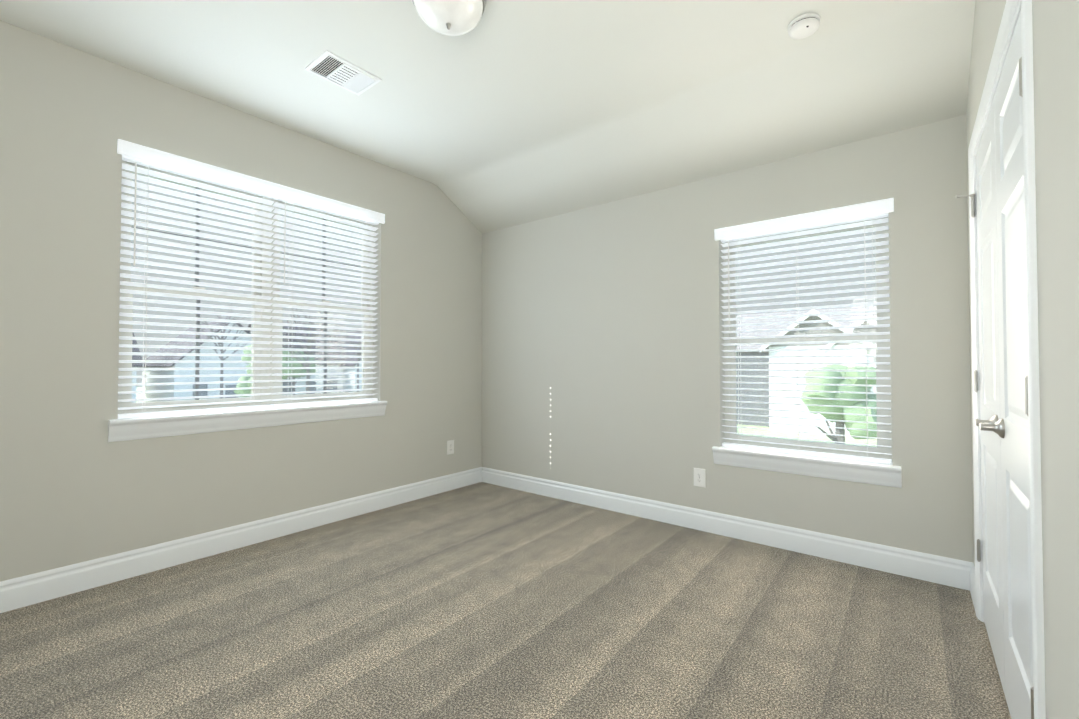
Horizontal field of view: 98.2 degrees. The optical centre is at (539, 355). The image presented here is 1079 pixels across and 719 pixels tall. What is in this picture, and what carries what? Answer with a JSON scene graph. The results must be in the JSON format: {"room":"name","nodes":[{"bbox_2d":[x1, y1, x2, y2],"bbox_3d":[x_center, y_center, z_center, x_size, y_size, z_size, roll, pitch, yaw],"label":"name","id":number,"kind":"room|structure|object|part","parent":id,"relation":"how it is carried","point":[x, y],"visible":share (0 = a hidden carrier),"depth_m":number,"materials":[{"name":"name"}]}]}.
{"room":"empty bedroom","nodes":[
{"label":"empty bedroom","id":0,"kind":"room"},
{"bbox_2d":[0,20,481,581],"bbox_3d":[-1.838,-0.231,3.131,0.180,2.860,4.220,-1,-1,39],"label":"wall","id":1,"kind":"structure","parent":0,"point":[76,486],"depth_m":2.56,"materials":[{"name":"grey paint"}]},
{"bbox_2d":[0,467,479,612],"bbox_3d":[-1.762,1.128,3.046,0.016,0.140,3.860,-1,-1,39],"label":"baseboard","id":2,"kind":"structure","parent":1,"relation":"attached to","point":[26,590],"depth_m":2.74,"materials":[{"name":"white paint"}]},
{"bbox_2d":[108,401,387,441],"bbox_3d":[-1.773,0.408,3.106,0.158,0.118,1.636,-1,-1,39],"label":"sill","id":3,"kind":"structure","parent":1,"relation":"attached to","point":[127,429],"depth_m":2.88,"materials":[{"name":"white paint"}]},
{"bbox_2d":[118,155,378,418],"bbox_3d":[-1.826,-0.376,3.163,0.153,1.450,1.560,-1,-1,39],"label":"window blind","id":4,"kind":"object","parent":1,"relation":"in","point":[267,336],"depth_m":3.00,"materials":[{"name":"white plastic"}]},
{"bbox_2d":[133,161,148,412],"bbox_3d":[-2.198,-0.376,2.589,0.042,1.390,0.085,0,-1,-6],"label":"blind cord","id":5,"kind":"object","parent":4,"relation":"attached to","point":[134,258],"depth_m":2.59,"materials":[{"name":"white fabric"}]},
{"bbox_2d":[131,187,253,286],"bbox_3d":[-2.115,-0.716,2.891,0.014,0.643,0.629,-1,-1,39],"label":"window grille","id":6,"kind":"object","parent":4,"relation":"attached to","point":[196,230],"depth_m":2.89,"materials":[{"name":"grey"}]},
{"bbox_2d":[195,300,199,399],"bbox_3d":[-2.091,-0.045,2.861,0.014,0.631,0.018,-1,-1,39],"label":"window grille","id":7,"kind":"object","parent":4,"relation":"attached to","point":[198,336],"depth_m":2.85,"materials":[{"name":"grey"}]},
{"bbox_2d":[251,192,264,391],"bbox_3d":[-1.838,-0.368,3.043,0.082,1.390,0.041,0,-1,-6],"label":"blind cord","id":8,"kind":"object","parent":4,"relation":"attached to","point":[256,192],"depth_m":3.05,"materials":[{"name":"white fabric"}]},
{"bbox_2d":[284,200,293,403],"bbox_3d":[-1.712,-0.365,3.199,0.042,1.390,0.085,0,-1,-6],"label":"blind cord","id":9,"kind":"object","parent":4,"relation":"attached to","point":[285,200],"depth_m":3.19,"materials":[{"name":"white fabric"}]},
{"bbox_2d":[280,219,362,300],"bbox_3d":[-1.619,-0.705,3.512,0.014,0.643,0.629,-1,-1,39],"label":"window grille","id":10,"kind":"object","parent":4,"relation":"attached to","point":[323,271],"depth_m":3.51,"materials":[{"name":"grey"}]},
{"bbox_2d":[323,311,326,392],"bbox_3d":[-1.596,-0.034,3.481,0.014,0.631,0.018,-1,-1,39],"label":"window grille","id":11,"kind":"object","parent":4,"relation":"attached to","point":[325,312],"depth_m":3.48,"materials":[{"name":"grey"}]},
{"bbox_2d":[361,222,371,395],"bbox_3d":[-1.351,-0.357,3.652,0.081,1.390,0.041,0,-1,-6],"label":"blind cord","id":12,"kind":"object","parent":4,"relation":"attached to","point":[362,222],"depth_m":3.66,"materials":[{"name":"white fabric"}]},
{"bbox_2d":[117,139,384,223],"bbox_3d":[-1.738,-1.100,3.105,0.020,0.073,1.600,-1,-1,39],"label":"window valance","id":13,"kind":"object","parent":1,"relation":"attached to","point":[137,151],"visible":0.94,"depth_m":2.91,"materials":[{"name":"white plastic"}]},
{"bbox_2d":[447,440,453,454],"bbox_3d":[-0.808,0.834,4.252,0.007,0.125,0.080,-1,-1,39],"label":"electrical outlet","id":14,"kind":"object","parent":1,"relation":"attached to","point":[450,446],"visible":1,"depth_m":4.25,"materials":[{"name":"white plastic"}]},
{"bbox_2d":[0,0,974,233],"bbox_3d":[-0.413,-1.478,2.017,3.825,0.665,4.220,-1,-1,39],"label":"ceiling","id":15,"kind":"structure","parent":0,"point":[502,114],"depth_m":2.52,"materials":[{"name":"paint"}]},
{"bbox_2d":[305,50,381,95],"bbox_3d":[-1.077,-1.545,2.577,0.240,0.012,0.315,-1,-1,39],"label":"ceiling vent","id":16,"kind":"object","parent":15,"relation":"in","point":[329,66],"visible":1,"depth_m":2.56,"materials":[{"name":"white metal"}]},
{"bbox_2d":[412,0,486,35],"bbox_3d":[-0.388,-1.476,1.996,0.326,0.171,0.326,-1,-1,39],"label":"ceiling light","id":17,"kind":"object","parent":15,"relation":"attached to","point":[452,17],"visible":1,"depth_m":1.97,"materials":[{"name":"white glass"}]},
{"bbox_2d":[787,13,820,38],"bbox_3d":[1.240,-1.537,2.193,0.136,0.043,0.136,-1,-1,39],"label":"smoke detector","id":18,"kind":"object","parent":15,"relation":"attached to","point":[803,26],"visible":1,"depth_m":2.16,"materials":[{"name":"white plastic"}]},
{"bbox_2d":[0,482,1010,718],"bbox_3d":[-0.413,1.238,1.968,3.825,0.120,4.220,-1,-1,39],"label":"floor","id":19,"kind":"structure","parent":0,"point":[481,600],"depth_m":2.00,"materials":[{"name":"carpet"}]},
{"bbox_2d":[482,115,972,561],"bbox_3d":[0.870,-0.055,3.551,3.525,2.524,0.180,-1,-1,39],"label":"wall","id":20,"kind":"structure","parent":0,"point":[602,349],"depth_m":3.25,"materials":[{"name":"grey paint"}]},
{"bbox_2d":[694,468,705,487],"bbox_3d":[1.104,0.843,3.228,0.080,0.125,0.007,-1,-1,39],"label":"outlet","id":21,"kind":"object","parent":20,"relation":"attached to","point":[699,472],"visible":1,"depth_m":3.23,"materials":[{"name":"white plastic"}]},
{"bbox_2d":[480,467,963,588],"bbox_3d":[0.821,1.135,3.444,3.495,0.140,0.016,-1,-1,39],"label":"baseboard","id":22,"kind":"structure","parent":20,"relation":"attached to","point":[942,570],"depth_m":2.98,"materials":[{"name":"white paint"}]},
{"bbox_2d":[714,198,893,240],"bbox_3d":[1.569,-0.824,2.874,0.968,0.073,0.020,-1,-1,39],"label":"window valance","id":23,"kind":"object","parent":20,"relation":"attached to","point":[842,213],"visible":0.88,"depth_m":2.82,"materials":[{"name":"white"}]},
{"bbox_2d":[721,213,892,463],"bbox_3d":[1.639,-0.107,2.949,0.928,1.435,0.153,-1,-1,39],"label":"blind","id":24,"kind":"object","parent":20,"relation":"in","point":[881,452],"depth_m":2.88,"materials":[{"name":"white plastic"}]},
{"bbox_2d":[728,238,740,427],"bbox_3d":[1.313,-0.094,3.125,0.085,1.375,0.042,0,-1,-6],"label":"blind cord","id":25,"kind":"object","parent":24,"relation":"attached to","point":[737,238],"depth_m":3.14,"materials":[{"name":"white fabric"}]},
{"bbox_2d":[796,231,799,446],"bbox_3d":[1.608,-0.097,2.910,0.002,1.375,0.056,-1,-1,39],"label":"blind cord","id":26,"kind":"object","parent":24,"relation":"attached to","point":[798,320],"depth_m":2.90,"materials":[{"name":"white fabric"}]},
{"bbox_2d":[864,220,877,452],"bbox_3d":[1.882,-0.102,2.672,0.041,1.375,0.082,0,-1,-6],"label":"blind cord","id":27,"kind":"object","parent":24,"relation":"attached to","point":[872,220],"depth_m":2.66,"materials":[{"name":"white fabric"}]},
{"bbox_2d":[712,446,901,487],"bbox_3d":[1.597,0.669,2.883,1.004,0.118,0.158,-1,-1,39],"label":"sill","id":28,"kind":"structure","parent":20,"relation":"attached to","point":[882,474],"depth_m":2.79,"materials":[{"name":"white paint"}]},
{"bbox_2d":[966,0,1078,718],"bbox_3d":[1.035,-0.272,0.839,0.120,2.860,4.220,-1,-1,39],"label":"wall","id":29,"kind":"structure","parent":0,"point":[1055,25],"depth_m":0.95,"materials":[{"name":"grey paint"}]},
{"bbox_2d":[964,561,975,612],"bbox_3d":[2.085,1.113,2.239,0.016,0.140,0.284,-1,-1,39],"label":"baseboard","id":30,"kind":"structure","parent":29,"relation":"attached to","point":[969,568],"depth_m":2.35,"materials":[{"name":"white paint"}]},
{"bbox_2d":[955,98,1004,693],"bbox_3d":[1.761,0.131,1.862,0.107,2.062,0.618,-1,-1,39],"label":"door","id":31,"kind":"structure","parent":29,"relation":"in","point":[989,394],"depth_m":1.82,"materials":[{"name":"white paint"}]},
{"bbox_3d":[1.635,0.245,1.718,0.059,0.066,0.163,-1,-1,39],"label":"handle","id":32,"kind":"part","parent":31,"relation":"part of","materials":[{"name":"grey metal"}]},
{"bbox_2d":[979,10,1033,718],"bbox_3d":[1.399,0.123,1.397,0.093,2.062,0.675,-1,-1,39],"label":"door leaf","id":33,"kind":"structure","parent":29,"relation":"in","point":[1010,427],"depth_m":1.39,"materials":[{"name":"white paint"}]},
{"bbox_3d":[1.546,0.243,1.606,0.059,0.066,0.163,-1,-1,39],"label":"handle","id":34,"kind":"part","parent":33,"relation":"part of","materials":[{"name":"grey metal"}]},
{"bbox_2d":[968,0,1045,718],"bbox_3d":[1.619,0.099,1.579,0.137,2.144,1.356,-1,-1,39],"label":"door frame","id":35,"kind":"structure","parent":29,"relation":"attached to","point":[1007,20],"depth_m":1.10,"materials":[{"name":"white paint"}]},
{"label":"outside","id":36,"kind":"structure","parent":0,"visible":0},
{"bbox_2d":[136,387,876,446],"bbox_3d":[-6.840,5.009,28.693,180.000,0.300,150.000,-1,-1,39],"label":"ground","id":37,"kind":"structure","parent":36,"point":[770,433],"depth_m":28.37,"materials":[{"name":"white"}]},
{"bbox_2d":[131,332,143,402],"bbox_3d":[-43.868,0.612,41.692,12.900,8.960,10.900,-1,-1,39],"label":"house","id":38,"kind":"structure","parent":37,"relation":"on","point":[135,364],"depth_m":41.79,"materials":[{"name":"white"}]},
{"bbox_2d":[142,319,251,401],"bbox_3d":[-36.071,0.787,51.461,12.900,8.960,10.400,-1,-1,39],"label":"house","id":39,"kind":"structure","parent":37,"relation":"on","point":[180,379],"depth_m":46.87,"materials":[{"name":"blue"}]},
{"bbox_2d":[200,304,247,397],"bbox_3d":[-31.189,-0.156,45.994,6.150,10.649,4.891,-1,-1,39],"label":"tree","id":40,"kind":"object","parent":37,"relation":"on","point":[222,352],"depth_m":45.21,"materials":[{"name":"grey plant"}]},
{"bbox_2d":[234,345,291,396],"bbox_3d":[-18.178,2.029,30.560,2.658,5.725,3.079,-1,-1,39],"label":"tree","id":41,"kind":"object","parent":37,"relation":"on","point":[246,378],"depth_m":29.58,"materials":[{"name":"green plant"}]},
{"bbox_2d":[248,324,344,394],"bbox_3d":[-32.491,0.754,60.760,12.900,9.360,9.400,-1,-1,39],"label":"house","id":42,"kind":"structure","parent":37,"relation":"on","point":[299,389],"depth_m":58.66,"materials":[{"name":"white"}]},
{"bbox_2d":[282,351,315,394],"bbox_3d":[-26.631,2.212,51.298,3.808,6.104,4.092,-1,-1,39],"label":"tree","id":43,"kind":"object","parent":37,"relation":"on","point":[297,370],"depth_m":50.31,"materials":[{"name":"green plant"}]},
{"bbox_2d":[282,308,348,393],"bbox_3d":[-17.032,0.408,33.244,6.970,9.064,5.495,-1,-1,39],"label":"tree","id":44,"kind":"object","parent":37,"relation":"on","point":[307,353],"depth_m":33.31,"materials":[{"name":"grey plant"}]},
{"bbox_2d":[302,311,351,354],"bbox_3d":[-24.790,-0.508,54.082,5.476,11.644,5.287,-1,-1,39],"label":"tree","id":45,"kind":"object","parent":37,"relation":"on","point":[340,336],"depth_m":54.03,"materials":[{"name":"grey plant"}]},
{"bbox_2d":[334,325,360,391],"bbox_3d":[-22.676,0.582,56.986,6.269,9.568,6.338,-1,-1,39],"label":"tree","id":46,"kind":"object","parent":37,"relation":"on","point":[358,354],"depth_m":56.29,"materials":[{"name":"grey plant"}]},
{"bbox_2d":[335,331,361,391],"bbox_3d":[-24.844,1.040,65.528,12.900,8.960,9.900,-1,-1,39],"label":"house","id":47,"kind":"structure","parent":37,"relation":"on","point":[348,370],"depth_m":59.62,"materials":[{"name":"white"}]},
{"bbox_2d":[737,351,769,426],"bbox_3d":[23.921,0.772,33.648,26.000,8.350,12.000,-1,-1,39],"label":"wall","id":48,"kind":"structure","parent":37,"relation":"on","point":[749,392],"depth_m":32.98,"materials":[{"name":"grey"}]},
{"bbox_2d":[737,306,876,349],"bbox_3d":[23.921,-1.924,33.697,26.900,3.278,12.900,-1,-1,39],"label":"roof","id":49,"kind":"structure","parent":48,"relation":"on","point":[783,326],"depth_m":35.01,"materials":[{"name":"grey"}]},
{"bbox_2d":[769,345,865,437],"bbox_3d":[17.679,2.151,29.649,5.200,5.450,2.400,-1,-1,39],"label":"wall","id":50,"kind":"structure","parent":37,"relation":"on","point":[802,387],"depth_m":29.36,"materials":[{"name":"white"}]},
{"bbox_2d":[769,316,863,346],"bbox_3d":[16.961,-1.590,28.817,5.200,2.000,0.100,-1,-1,39],"label":"gable","id":51,"kind":"object","parent":50,"relation":"on","point":[827,324],"depth_m":28.74,"materials":[{"name":"grey"}]},
{"bbox_3d":[17.679,-1.481,29.714,6.100,2.506,3.300,-1,-1,39],"label":"roof","id":52,"kind":"structure","parent":50,"relation":"on","visible":0},
{"bbox_2d":[759,309,874,352],"bbox_3d":[16.624,-1.524,28.393,6.100,2.626,0.060,-1,-1,39],"label":"fascia","id":53,"kind":"object","parent":52,"relation":"attached to","point":[821,317],"depth_m":28.24,"materials":[{"name":"white"}]},
{"bbox_2d":[800,364,876,443],"bbox_3d":[7.345,2.351,11.355,1.948,4.391,1.913,-1,-1,39],"label":"tree","id":54,"kind":"object","parent":37,"relation":"on","point":[843,395],"depth_m":10.80,"materials":[{"name":"green plant"}]},
{"bbox_2d":[867,345,875,438],"bbox_3d":[19.836,2.124,28.183,3.400,5.450,2.000,-1,-1,39],"label":"wall","id":55,"kind":"structure","parent":37,"relation":"on","point":[869,359],"depth_m":27.28,"materials":[{"name":"white"}]},
{"bbox_2d":[852,321,875,344],"bbox_3d":[19.243,-1.339,27.503,3.400,1.450,0.100,-1,-1,39],"label":"gable","id":56,"kind":"object","parent":55,"relation":"on","point":[863,331],"depth_m":27.45,"materials":[{"name":"grey"}]},
{"bbox_3d":[19.836,-1.213,28.243,4.300,1.994,2.900,-1,-1,39],"label":"gable roof","id":57,"kind":"structure","parent":55,"relation":"on","visible":0},
{"bbox_2d":[823,317,876,351],"bbox_3d":[18.906,-1.254,27.079,4.300,2.114,0.060,-1,-1,39],"label":"fascia","id":58,"kind":"object","parent":57,"relation":"attached to","point":[849,329],"depth_m":27.38,"materials":[{"name":"white"}]}
]}

